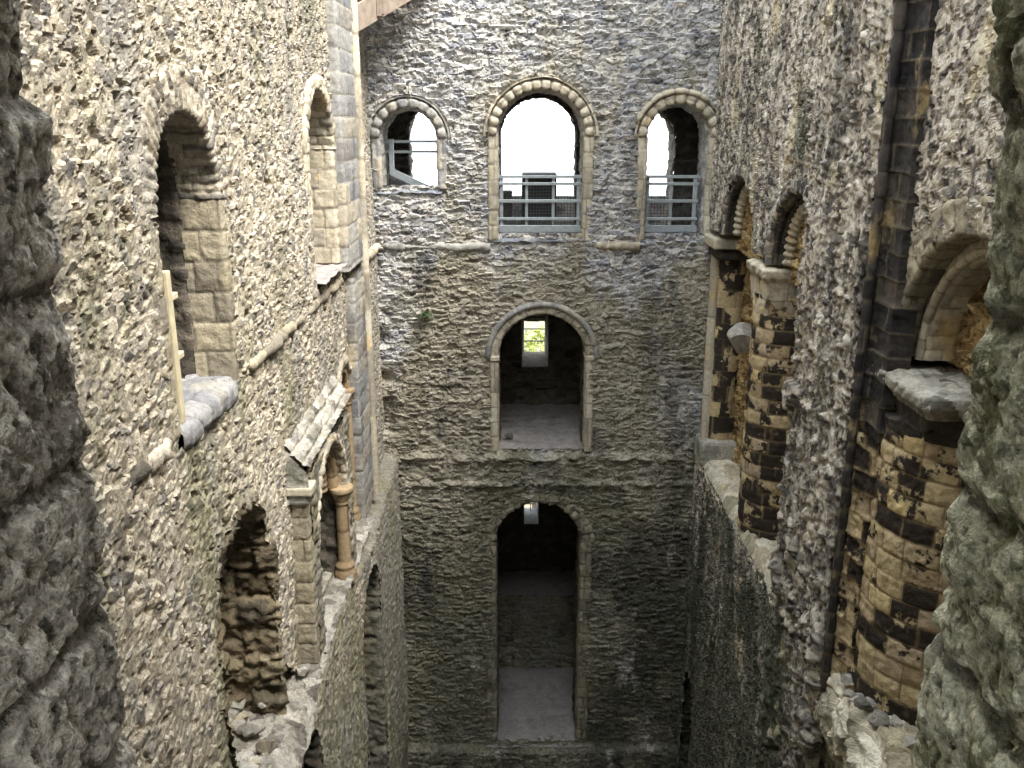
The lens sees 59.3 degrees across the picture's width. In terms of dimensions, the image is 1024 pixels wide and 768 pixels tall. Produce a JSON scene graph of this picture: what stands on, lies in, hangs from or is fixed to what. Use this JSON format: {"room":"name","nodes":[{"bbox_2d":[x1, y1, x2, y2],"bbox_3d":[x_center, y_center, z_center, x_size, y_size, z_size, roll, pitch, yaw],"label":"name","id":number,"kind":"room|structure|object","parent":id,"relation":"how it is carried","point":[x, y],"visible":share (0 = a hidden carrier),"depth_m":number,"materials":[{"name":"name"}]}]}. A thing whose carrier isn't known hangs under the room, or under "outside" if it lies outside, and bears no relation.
{"room":"fortress","nodes":[
{"label":"fortress","id":0,"kind":"room"},
{"bbox_2d":[0,0,137,767],"bbox_3d":[-0.982,0.668,1.264,0.542,2.600,1.048,0,16,0],"label":"wall","id":1,"kind":"structure","parent":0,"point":[62,701],"depth_m":1.41,"materials":[{"name":"grey stone"}]},
{"bbox_2d":[178,434,183,449],"bbox_3d":[-3.998,3.200,11.377,0.247,15.400,8.401,0,16,0],"label":"wall","id":2,"kind":"structure","parent":0,"point":[181,439],"depth_m":10.81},
{"bbox_2d":[155,133,195,378],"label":"window opening","id":3,"kind":"structure","parent":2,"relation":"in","point":[169,219],"depth_m":7.80,"materials":[{"name":"grey stone"}]},
{"bbox_2d":[14,0,409,767],"bbox_3d":[-2.376,1.505,9.884,0.420,21.500,15.100,0,16,0],"label":"wall","id":4,"kind":"structure","parent":0,"point":[92,66],"depth_m":7.12,"materials":[{"name":"beige stone"}]},
{"bbox_2d":[129,438,171,489],"bbox_3d":[-2.524,0.592,6.035,0.174,0.276,1.259,2,17,5],"label":"trim","id":5,"kind":"structure","parent":4,"relation":"attached to","point":[160,454],"depth_m":6.18,"materials":[{"name":"beige stone"}]},
{"bbox_2d":[137,65,240,438],"bbox_3d":[-2.647,-1.092,7.067,0.387,2.680,2.066,0,16,0],"label":"arch surround","id":6,"kind":"object","parent":4,"relation":"attached to","point":[199,187],"visible":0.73,"depth_m":7.64,"materials":[{"name":"stone"}]},
{"bbox_2d":[180,374,238,450],"bbox_3d":[-2.681,0.235,7.464,0.477,0.286,1.420,0,16,0],"label":"stone sill","id":7,"kind":"structure","parent":4,"relation":"attached to","point":[206,399],"depth_m":7.51,"materials":[{"name":"grey stone"}]},
{"bbox_2d":[162,270,185,423],"bbox_3d":[-2.560,-0.289,6.840,0.080,1.170,0.240,0,16,0],"label":"wooden post","id":8,"kind":"object","parent":7,"relation":"on","point":[169,295],"visible":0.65,"depth_m":6.75,"materials":[{"name":"brown wood"}]},
{"bbox_2d":[229,652,329,767],"bbox_3d":[-2.850,3.758,9.457,1.300,0.552,3.000,0,16,0],"label":"ledge","id":9,"kind":"object","parent":4,"relation":"attached to","point":[291,731],"visible":0.38,"depth_m":9.78,"materials":[{"name":"grey stone"}]},
{"bbox_2d":[228,708,238,718],"bbox_3d":[-3.027,3.543,9.663,0.174,0.120,0.150,0,16,0],"label":"loose stone","id":10,"kind":"object","parent":9,"relation":"on","point":[232,713],"visible":0.53,"depth_m":9.62,"materials":[{"name":"grey stone"}]},
{"bbox_2d":[230,699,244,711],"bbox_3d":[-3.015,3.499,9.831,0.203,0.136,0.210,0,16,0],"label":"loose stone","id":11,"kind":"object","parent":9,"relation":"on","point":[238,706],"visible":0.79,"depth_m":9.76,"materials":[{"name":"grey stone"}]},
{"bbox_2d":[230,719,245,730],"bbox_3d":[-2.888,3.599,9.462,0.187,0.138,0.185,-14,21,-39],"label":"loose stone","id":12,"kind":"object","parent":9,"relation":"on","point":[236,723],"visible":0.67,"depth_m":9.43,"materials":[{"name":"grey stone"}]},
{"bbox_2d":[233,711,248,719],"bbox_3d":[-2.887,3.559,9.601,0.168,0.102,0.124,-10,19,-30],"label":"loose stone","id":13,"kind":"object","parent":9,"relation":"on","point":[244,715],"visible":0.74,"depth_m":9.58,"materials":[{"name":"beige stone"}]},
{"bbox_2d":[235,722,246,734],"bbox_3d":[-2.821,3.611,9.432,0.147,0.104,0.159,0,16,0],"label":"loose stone","id":14,"kind":"object","parent":9,"relation":"on","point":[239,730],"visible":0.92,"depth_m":9.37,"materials":[{"name":"grey stone"}]},
{"bbox_2d":[242,727,254,737],"bbox_3d":[-2.742,3.622,9.379,0.137,0.092,0.140,0,16,0],"label":"loose stone","id":15,"kind":"object","parent":9,"relation":"on","point":[247,731],"visible":1,"depth_m":9.34,"materials":[{"name":"grey stone"}]},
{"bbox_2d":[240,762,259,767],"bbox_3d":[-2.581,3.783,8.848,0.178,0.143,0.155,4,17,14],"label":"loose stone","id":16,"kind":"object","parent":9,"relation":"on","point":[248,764],"visible":1,"depth_m":8.81,"materials":[{"name":"grey stone"}]},
{"bbox_2d":[250,758,260,764],"bbox_3d":[-2.550,3.761,8.911,0.108,0.082,0.115,14,21,39],"label":"loose stone","id":17,"kind":"object","parent":9,"relation":"on","point":[255,760],"visible":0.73,"depth_m":8.90,"materials":[{"name":"beige stone"}]},
{"bbox_2d":[247,719,265,734],"bbox_3d":[-2.692,3.596,9.468,0.212,0.137,0.201,0,16,0],"label":"loose stone","id":18,"kind":"object","parent":9,"relation":"on","point":[259,725],"visible":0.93,"depth_m":9.41,"materials":[{"name":"grey stone"}]},
{"bbox_2d":[259,731,268,737],"bbox_3d":[-2.573,3.642,9.343,0.094,0.066,0.084,3,17,9],"label":"loose stone","id":19,"kind":"object","parent":9,"relation":"on","point":[261,734],"visible":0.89,"depth_m":9.31,"materials":[{"name":"grey stone"}]},
{"bbox_2d":[255,737,274,753],"bbox_3d":[-2.520,3.681,9.180,0.188,0.136,0.156,0,16,0],"label":"loose stone","id":20,"kind":"object","parent":9,"relation":"on","point":[266,744],"visible":1,"depth_m":9.13,"materials":[{"name":"grey stone"}]},
{"bbox_2d":[296,666,307,675],"bbox_3d":[-2.432,3.320,10.420,0.121,0.120,0.122,-8,18,-25],"label":"loose stone","id":21,"kind":"object","parent":9,"relation":"on","point":[300,671],"visible":1,"depth_m":10.37,"materials":[{"name":"grey stone"}]},
{"bbox_2d":[297,663,310,672],"bbox_3d":[-2.422,3.300,10.464,0.178,0.112,0.160,12,20,34],"label":"loose stone","id":22,"kind":"object","parent":9,"relation":"on","point":[308,666],"visible":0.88,"depth_m":10.43,"materials":[{"name":"grey stone"}]},
{"bbox_2d":[249,276,343,373],"bbox_3d":[-2.487,-0.803,10.687,0.178,0.184,4.850,0,16,0],"label":"trim","id":23,"kind":"structure","parent":4,"relation":"attached to","point":[280,337],"depth_m":9.73,"materials":[{"name":"stone"}]},
{"bbox_2d":[302,730,322,767],"bbox_3d":[-2.608,5.079,10.213,0.783,2.460,1.120,0,16,0],"label":"door","id":24,"kind":"structure","parent":4,"relation":"in","point":[313,756],"depth_m":10.48,"materials":[{"name":"brown stone"}]},
{"bbox_2d":[284,376,356,663],"bbox_3d":[-2.405,1.859,11.590,0.390,3.351,2.830,0,16,0],"label":"archway","id":25,"kind":"object","parent":4,"relation":"attached to","point":[303,490],"visible":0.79,"depth_m":10.49,"materials":[{"name":"beige stone"}]},
{"bbox_2d":[301,74,340,278],"bbox_3d":[-2.721,-2.725,11.794,0.581,2.527,1.921,0,16,0],"label":"arch surround","id":26,"kind":"object","parent":4,"relation":"attached to","point":[318,140],"visible":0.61,"depth_m":12.46,"materials":[{"name":"stone"}]},
{"bbox_2d":[306,432,357,581],"bbox_3d":[-2.494,1.820,11.614,0.559,2.414,1.980,1,17,2],"label":"arch surround","id":27,"kind":"object","parent":4,"relation":"attached to","point":[333,472],"visible":0.52,"depth_m":12.26,"materials":[{"name":"stone"}]},
{"bbox_2d":[304,458,338,572],"bbox_3d":[-2.694,1.827,11.596,0.611,2.310,1.880,0,16,0],"label":"arched opening","id":28,"kind":"structure","parent":27,"relation":"attached to","point":[329,545],"depth_m":12.59,"materials":[{"name":"grey stone"}]},
{"bbox_2d":[337,355,360,519],"bbox_3d":[-2.562,0.970,13.695,0.277,2.861,1.339,0,16,0],"label":"arch surround","id":29,"kind":"object","parent":4,"relation":"attached to","point":[345,368],"visible":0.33,"depth_m":13.87,"materials":[{"name":"stone"}]},
{"bbox_2d":[325,0,378,517],"bbox_3d":[-2.437,-4.029,13.074,0.251,12.700,1.452,1,17,3],"label":"stone pilaster","id":30,"kind":"object","parent":4,"relation":"attached to","point":[343,36],"visible":0.98,"depth_m":13.60,"materials":[{"name":"beige stone"}]},
{"bbox_2d":[317,564,387,767],"bbox_3d":[-2.658,5.890,15.042,0.884,6.160,1.820,0,16,0],"label":"door","id":31,"kind":"structure","parent":4,"relation":"in","point":[373,651],"depth_m":15.65,"materials":[{"name":"grey stone"}]},
{"bbox_2d":[357,243,380,267],"bbox_3d":[-2.458,-2.192,15.412,0.185,0.211,2.200,0,16,0],"label":"trim","id":32,"kind":"structure","parent":4,"relation":"attached to","point":[373,250],"depth_m":15.62,"materials":[{"name":"stone"}]},
{"bbox_2d":[350,0,410,31],"bbox_3d":[-2.225,-6.303,14.318,1.004,1.564,2.553,8,18,24],"label":"walkway","id":33,"kind":"object","parent":4,"relation":"attached to","point":[369,11],"visible":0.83,"depth_m":13.69,"materials":[{"name":"brown wood"}]},
{"bbox_2d":[217,605,231,705],"bbox_3d":[-3.108,2.399,8.976,0.263,3.100,2.851,0,16,0],"label":"wall","id":34,"kind":"structure","parent":0,"point":[221,633],"depth_m":9.50,"materials":[{"name":"stone"}]},
{"bbox_2d":[216,502,289,767],"bbox_3d":[-2.800,2.560,8.656,0.809,2.974,1.994,0,16,0],"label":"wall","id":35,"kind":"structure","parent":0,"point":[249,568],"depth_m":9.48,"materials":[{"name":"brown stone"}]},
{"bbox_2d":[258,702,265,708],"bbox_3d":[-2.716,3.502,9.799,0.092,0.073,0.058,4,17,14],"label":"loose stone","id":36,"kind":"object","parent":35,"relation":"on","point":[261,705],"visible":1,"depth_m":9.77,"materials":[{"name":"grey stone"}]},
{"bbox_2d":[316,263,346,283],"bbox_3d":[-3.180,-1.504,12.153,1.640,0.058,1.600,0,16,0],"label":"stone sill","id":37,"kind":"structure","parent":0,"point":[324,272],"depth_m":12.34,"materials":[{"name":"beige stone"}]},
{"bbox_2d":[315,518,373,652],"bbox_3d":[-3.110,2.708,12.692,1.780,0.212,3.800,0,16,0],"label":"floor","id":38,"kind":"structure","parent":0,"point":[334,599],"depth_m":12.22,"materials":[{"name":"grey stone"}]},
{"bbox_2d":[317,196,741,618],"bbox_3d":[0.750,2.222,21.829,10.900,13.340,0.174,0,16,0],"label":"wall","id":39,"kind":"structure","parent":0,"point":[560,208],"depth_m":20.07,"materials":[{"name":"grey stone"}]},
{"bbox_2d":[503,190,511,220],"bbox_3d":[-0.140,-3.968,19.997,0.280,0.650,0.400,0,16,0],"label":"stone block","id":40,"kind":"object","parent":39,"relation":"on","point":[507,207],"visible":0.32,"depth_m":19.81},
{"bbox_2d":[522,172,556,220],"bbox_3d":[0.600,-4.178,20.038,0.760,1.030,0.600,0,16,0],"label":"stone block","id":41,"kind":"object","parent":39,"relation":"on","point":[541,207],"visible":0.61,"depth_m":19.74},
{"bbox_2d":[498,594,574,668],"bbox_3d":[0.550,6.029,21.598,2.201,2.170,0.177,0,16,0],"label":"wall","id":42,"kind":"structure","parent":0,"point":[534,631],"depth_m":21.54,"materials":[{"name":"grey stone"}]},
{"bbox_2d":[497,502,576,595],"bbox_3d":[0.550,3.804,22.193,2.201,6.100,0.123,0,16,0],"label":"wall","id":43,"kind":"structure","parent":0,"point":[550,545],"depth_m":22.21,"materials":[{"name":"black stone"}]},
{"bbox_2d":[524,502,538,523],"bbox_3d":[0.460,3.081,22.397,0.420,0.870,0.800,0,16,0],"label":"window","id":44,"kind":"structure","parent":43,"relation":"in","point":[530,517],"depth_m":22.54,"materials":[{"name":"glass"}]},
{"bbox_2d":[498,570,575,595],"bbox_3d":[0.550,4.827,21.887,2.200,0.041,1.270,0,16,0],"label":"floor","id":45,"kind":"structure","parent":0,"point":[526,583],"depth_m":21.85,"materials":[{"name":"grey stone"}]},
{"bbox_2d":[486,667,588,747],"bbox_3d":[0.550,7.322,20.655,2.200,0.238,2.750,0,16,0],"label":"floor","id":46,"kind":"structure","parent":0,"point":[534,703],"depth_m":20.60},
{"bbox_2d":[500,315,581,404],"bbox_3d":[0.600,-0.950,19.843,2.700,3.050,0.124,0,17,0],"label":"wall","id":47,"kind":"structure","parent":0,"point":[560,384],"depth_m":20.03,"materials":[{"name":"black stone"}]},
{"bbox_2d":[522,314,548,366],"bbox_3d":[0.515,-1.079,20.279,0.590,1.190,0.900,0,16,0],"label":"window","id":48,"kind":"structure","parent":47,"relation":"in","point":[529,359],"depth_m":20.35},
{"bbox_2d":[524,317,544,341],"bbox_3d":[0.515,-1.250,20.504,0.470,0.574,0.030,0,16,0],"label":"bars","id":49,"kind":"object","parent":48,"relation":"attached to","point":[526,317],"visible":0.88,"depth_m":20.49,"materials":[{"name":"metal"}]},
{"bbox_2d":[365,0,722,767],"bbox_3d":[0.750,-0.598,16.983,6.700,21.500,0.463,0,16,0],"label":"wall","id":50,"kind":"structure","parent":0,"point":[646,309],"depth_m":17.09,"materials":[{"name":"grey stone"}]},
{"bbox_2d":[379,107,439,184],"bbox_3d":[-1.795,-4.002,16.506,1.190,2.099,0.774,0,16,0],"label":"window","id":51,"kind":"structure","parent":50,"relation":"in","point":[387,122],"depth_m":16.40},
{"bbox_2d":[388,118,436,166],"bbox_3d":[-1.830,-4.468,16.668,0.970,0.872,0.014,0,16,0],"label":"wires","id":52,"kind":"object","parent":51,"relation":"attached to","point":[394,118],"visible":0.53,"depth_m":16.74,"materials":[{"name":"grey metal"}]},
{"bbox_2d":[368,94,451,187],"bbox_3d":[-1.833,-4.292,15.948,1.540,1.612,0.271,0,16,0],"label":"arch surround","id":53,"kind":"object","parent":50,"relation":"attached to","point":[375,127],"visible":0.98,"depth_m":15.81,"materials":[{"name":"grey stone"}]},
{"bbox_2d":[378,189,441,193],"bbox_3d":[-1.830,-3.592,16.588,1.160,0.103,0.950,0,16,0],"label":"window sill","id":54,"kind":"structure","parent":50,"relation":"attached to","point":[439,191],"depth_m":16.16,"materials":[{"name":"grey stone"}]},
{"bbox_2d":[415,309,436,319],"bbox_3d":[-1.576,-1.289,16.653,0.459,0.210,0.234,0,16,0],"label":"fern","id":55,"kind":"object","parent":50,"relation":"attached to","point":[424,313],"visible":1,"depth_m":16.68,"materials":[{"name":"green plant"}]},
{"bbox_2d":[381,242,489,252],"bbox_3d":[-1.450,-2.506,16.448,2.100,0.221,0.165,0,16,0],"label":"trim","id":56,"kind":"structure","parent":50,"relation":"attached to","point":[470,246],"depth_m":16.40,"materials":[{"name":"grey stone"}]},
{"bbox_2d":[497,529,578,722],"bbox_3d":[0.529,4.823,19.334,1.842,5.670,0.672,0,16,0],"label":"door","id":57,"kind":"structure","parent":50,"relation":"in","point":[576,560],"depth_m":19.36,"materials":[{"name":"grey stone"}]},
{"bbox_2d":[482,492,594,741],"bbox_3d":[0.530,4.864,18.814,2.290,5.885,0.484,0,16,0],"label":"arch surround","id":58,"kind":"object","parent":50,"relation":"attached to","point":[491,683],"visible":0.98,"depth_m":18.53,"materials":[{"name":"stone"}]},
{"bbox_2d":[493,232,584,241],"bbox_3d":[0.510,-2.769,16.832,1.700,0.106,0.950,0,16,0],"label":"window sill","id":59,"kind":"structure","parent":50,"relation":"attached to","point":[503,239],"depth_m":16.41,"materials":[{"name":"grey stone"}]},
{"bbox_2d":[483,75,598,240],"bbox_3d":[0.515,-3.997,16.048,2.065,2.849,0.250,0,16,0],"label":"arch surround","id":60,"kind":"object","parent":50,"relation":"attached to","point":[588,141],"visible":1,"depth_m":15.87,"materials":[{"name":"stone"}]},
{"bbox_2d":[496,89,585,232],"bbox_3d":[0.512,-4.065,16.488,1.664,2.590,0.788,0,16,0],"label":"window","id":61,"kind":"structure","parent":60,"relation":"attached to","point":[576,112],"depth_m":16.43,"materials":[{"name":"grey metal"}]},
{"bbox_2d":[499,146,579,158],"bbox_3d":[0.510,-4.655,16.612,1.494,0.962,0.014,0,16,0],"label":"wires","id":62,"kind":"object","parent":61,"relation":"attached to","point":[500,146],"visible":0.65,"depth_m":16.75,"materials":[{"name":"grey metal"}]},
{"bbox_2d":[499,338,584,441],"bbox_3d":[0.570,-0.196,17.772,1.780,2.780,0.608,0,16,0],"label":"door","id":63,"kind":"structure","parent":50,"relation":"in","point":[583,349],"depth_m":17.82,"materials":[{"name":"grey stone"}]},
{"bbox_2d":[485,301,598,451],"bbox_3d":[0.569,-0.154,17.292,2.155,2.972,0.452,0,16,0],"label":"arch surround","id":64,"kind":"object","parent":50,"relation":"attached to","point":[504,325],"visible":1,"depth_m":16.96,"materials":[{"name":"grey stone"}]},
{"bbox_2d":[595,240,639,251],"bbox_3d":[1.875,-2.514,16.415,0.910,0.232,0.194,0,16,0],"label":"trim","id":65,"kind":"structure","parent":50,"relation":"attached to","point":[617,245],"depth_m":16.36,"materials":[{"name":"stone"}]},
{"bbox_2d":[642,232,703,241],"bbox_3d":[2.950,-2.772,16.831,1.260,0.104,0.950,0,16,0],"label":"window sill","id":66,"kind":"structure","parent":50,"relation":"attached to","point":[684,239],"depth_m":17.00,"materials":[{"name":"grey stone"}]},
{"bbox_2d":[633,88,716,240],"bbox_3d":[2.955,-3.897,16.064,1.647,2.650,0.276,0,16,0],"label":"arch surround","id":67,"kind":"object","parent":50,"relation":"attached to","point":[681,97],"visible":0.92,"depth_m":15.85,"materials":[{"name":"stone"}]},
{"bbox_2d":[643,103,711,232],"bbox_3d":[2.952,-3.951,16.524,1.224,2.350,0.780,0,16,0],"label":"window","id":68,"kind":"structure","parent":67,"relation":"attached to","point":[704,132],"depth_m":16.45,"materials":[{"name":"grey metal"}]},
{"bbox_2d":[648,133,698,133],"bbox_3d":[2.950,-4.391,16.690,1.067,0.512,0.014,0,16,0],"label":"wires","id":69,"kind":"object","parent":68,"relation":"attached to","point":[648,133],"visible":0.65,"depth_m":16.62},
{"bbox_2d":[482,403,609,455],"bbox_3d":[0.600,0.921,18.915,2.700,0.198,2.850,0,16,0],"label":"floor","id":70,"kind":"structure","parent":0,"point":[551,426],"depth_m":18.79,"materials":[{"name":"grey stone"}]},
{"bbox_2d":[504,433,512,438],"bbox_3d":[-0.068,1.037,18.037,0.174,0.124,0.159,0,16,0],"label":"loose stone","id":71,"kind":"object","parent":70,"relation":"on","point":[507,435],"visible":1,"depth_m":17.97,"materials":[{"name":"grey stone"}]},
{"bbox_2d":[388,93,713,232],"bbox_3d":[0.500,-5.119,17.987,8.200,4.200,0.196,0,16,0],"label":"wall","id":72,"kind":"structure","parent":0,"point":[686,157],"depth_m":18.04,"materials":[{"name":"grey stone"}]},
{"bbox_2d":[406,112,418,177],"bbox_3d":[-1.458,-4.496,18.599,1.445,2.657,0.982,0,16,0],"label":"window","id":73,"kind":"structure","parent":72,"relation":"in","point":[411,123],"depth_m":18.57,"materials":[{"name":"grey stone"}]},
{"bbox_2d":[499,94,577,224],"bbox_3d":[0.544,-4.541,18.586,1.693,2.751,0.982,0,16,0],"label":"window","id":74,"kind":"structure","parent":72,"relation":"in","point":[530,98],"depth_m":18.36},
{"bbox_2d":[659,113,676,224],"bbox_3d":[2.711,-4.417,18.623,1.294,2.491,0.982,0,16,0],"label":"window","id":75,"kind":"structure","parent":72,"relation":"in","point":[672,144],"depth_m":18.61,"materials":[{"name":"grey stone"}]},
{"bbox_2d":[695,456,776,602],"bbox_3d":[4.060,2.207,14.681,0.980,0.356,6.300,0,16,0],"label":"floor","id":76,"kind":"structure","parent":0,"point":[724,475],"depth_m":15.19,"materials":[{"name":"stone"}]},
{"bbox_2d":[694,233,750,464],"bbox_3d":[3.950,-0.556,16.614,0.900,4.330,0.936,0,16,0],"label":"round column","id":77,"kind":"structure","parent":76,"relation":"on","point":[714,441],"depth_m":16.57,"materials":[{"name":"stone"}]},
{"bbox_2d":[736,258,797,539],"bbox_3d":[4.080,0.231,13.636,1.180,4.211,1.173,0,16,0],"label":"round column","id":78,"kind":"structure","parent":76,"relation":"on","point":[773,338],"depth_m":13.30,"materials":[{"name":"stone"}]},
{"bbox_2d":[736,202,805,285],"bbox_3d":[3.926,-2.231,12.902,0.222,1.350,5.110,0,16,0],"label":"wall","id":79,"kind":"structure","parent":0,"point":[744,244],"depth_m":14.68,"materials":[{"name":"brown stone"}]},
{"bbox_2d":[676,0,1005,767],"bbox_3d":[3.706,1.505,9.884,0.419,21.500,15.101,0,16,0],"label":"wall","id":80,"kind":"structure","parent":0,"point":[770,50],"depth_m":12.96,"materials":[{"name":"grey stone"}]},
{"bbox_2d":[719,167,755,252],"bbox_3d":[3.759,-2.844,14.277,0.424,1.204,2.409,0,16,0],"label":"arch surround","id":81,"kind":"object","parent":80,"relation":"attached to","point":[737,197],"visible":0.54,"depth_m":15.04,"materials":[{"name":"stone"}]},
{"bbox_2d":[763,179,808,265],"bbox_3d":[3.766,-1.981,11.466,0.447,1.247,2.509,0,16,0],"label":"arch surround","id":82,"kind":"object","parent":80,"relation":"attached to","point":[779,247],"visible":0.41,"depth_m":12.22,"materials":[{"name":"stone"}]},
{"bbox_2d":[811,672,918,767],"bbox_3d":[3.795,4.058,8.409,1.127,1.579,3.422,0,16,0],"label":"ledge","id":83,"kind":"object","parent":80,"relation":"attached to","point":[849,740],"visible":0.46,"depth_m":8.89,"materials":[{"name":"stone"}]},
{"bbox_2d":[841,674,852,686],"bbox_3d":[3.526,3.089,9.410,0.154,0.107,0.140,0,16,0],"label":"loose stone","id":84,"kind":"object","parent":83,"relation":"on","point":[846,679],"visible":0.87,"depth_m":9.38,"materials":[{"name":"grey stone"}]},
{"bbox_2d":[842,688,854,697],"bbox_3d":[3.436,3.158,9.159,0.104,0.088,0.106,-12,20,-35],"label":"loose stone","id":85,"kind":"object","parent":83,"relation":"on","point":[848,693],"visible":1,"depth_m":9.13,"materials":[{"name":"grey stone"}]},
{"bbox_2d":[854,696,871,710],"bbox_3d":[3.511,3.193,8.994,0.180,0.122,0.148,0,16,0],"label":"loose stone","id":86,"kind":"object","parent":83,"relation":"on","point":[860,702],"visible":1,"depth_m":8.94,"materials":[{"name":"grey stone"}]},
{"bbox_2d":[865,697,877,710],"bbox_3d":[3.614,3.205,9.035,0.140,0.107,0.178,0,16,0],"label":"loose stone","id":87,"kind":"object","parent":83,"relation":"on","point":[869,699],"visible":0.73,"depth_m":8.98,"materials":[{"name":"grey stone"}]},
{"bbox_2d":[867,709,889,726],"bbox_3d":[3.575,3.268,8.785,0.200,0.151,0.190,0,16,0],"label":"loose stone","id":88,"kind":"object","parent":83,"relation":"on","point":[878,718],"visible":1,"depth_m":8.73,"materials":[{"name":"grey stone"}]},
{"bbox_2d":[891,714,903,726],"bbox_3d":[3.761,3.275,8.779,0.113,0.095,0.135,7,18,23],"label":"loose stone","id":89,"kind":"object","parent":83,"relation":"on","point":[897,722],"visible":1,"depth_m":8.74,"materials":[{"name":"grey stone"}]},
{"bbox_2d":[904,734,915,747],"bbox_3d":[3.750,3.352,8.447,0.136,0.100,0.123,0,16,0],"label":"loose stone","id":90,"kind":"object","parent":83,"relation":"on","point":[909,742],"visible":0.71,"depth_m":8.43,"materials":[{"name":"grey stone"}]},
{"bbox_2d":[849,356,973,725],"bbox_3d":[4.280,1.811,8.899,1.628,4.073,1.608,0,16,0],"label":"round column","id":91,"kind":"structure","parent":83,"relation":"on","point":[918,479],"depth_m":8.41,"materials":[{"name":"stone"}]},
{"bbox_2d":[902,195,994,360],"bbox_3d":[3.803,-0.673,7.046,0.514,1.608,3.201,0,16,0],"label":"arch surround","id":92,"kind":"object","parent":80,"relation":"attached to","point":[947,274],"visible":0.68,"depth_m":7.87,"materials":[{"name":"stone"}]},
{"bbox_2d":[948,274,990,360],"bbox_3d":[4.110,-0.434,7.117,0.180,1.110,2.223,0,16,0],"label":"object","id":93,"kind":"structure","parent":92,"relation":"attached to","point":[964,309],"depth_m":8.12,"materials":[{"name":"stone"}]},
{"bbox_2d":[752,0,939,767],"bbox_3d":[3.585,1.378,10.311,1.284,21.500,2.656,6,18,20],"label":"wall","id":94,"kind":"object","parent":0,"point":[873,88],"visible":0.86,"depth_m":9.26,"materials":[{"name":"grey stone"}]},
{"bbox_2d":[732,263,966,467],"bbox_3d":[4.223,-0.171,11.317,0.302,6.500,11.401,0,16,0],"label":"wall","id":95,"kind":"structure","parent":0,"point":[743,358],"depth_m":16.36,"materials":[{"name":"brown stone"}]},
{"bbox_2d":[727,322,751,352],"bbox_3d":[3.983,-0.785,15.383,0.656,0.529,0.494,0,16,0],"label":"capital","id":96,"kind":"object","parent":95,"relation":"on","point":[739,335],"visible":0.66,"depth_m":15.23,"materials":[{"name":"grey stone"}]},
{"bbox_2d":[946,249,992,375],"bbox_3d":[4.117,-0.521,7.094,0.241,1.370,2.622,0,16,0],"label":"wall","id":97,"kind":"structure","parent":0,"point":[974,326],"depth_m":7.98,"materials":[{"name":"brown stone"}]},
{"bbox_3d":[0.025,2.101,0.987,1.850,0.039,2.500,0,16,0],"label":"sill","id":98,"kind":"structure","parent":0,"visible":0},
{"bbox_2d":[913,0,1023,767],"bbox_3d":[0.999,0.665,1.277,0.601,2.600,1.101,0,16,0],"label":"wall","id":99,"kind":"structure","parent":98,"relation":"on","point":[970,703],"depth_m":1.46,"materials":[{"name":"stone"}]},
{"label":"outside","id":100,"kind":"structure","parent":0,"visible":0},
{"bbox_2d":[524,321,544,507],"bbox_3d":[5.000,8.798,23.465,170.000,0.001,200.000,0,16,0],"label":"sky","id":101,"kind":"structure","parent":100,"point":[539,324],"depth_m":66.52,"materials":[{"name":"white"}]},
{"bbox_2d":[524,326,544,507],"bbox_3d":[1.178,2.641,27.881,3.767,9.103,2.854,-3,17,-9],"label":"tree","id":102,"kind":"object","parent":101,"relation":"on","point":[529,344],"visible":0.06,"depth_m":26.75,"materials":[{"name":"green plant"}]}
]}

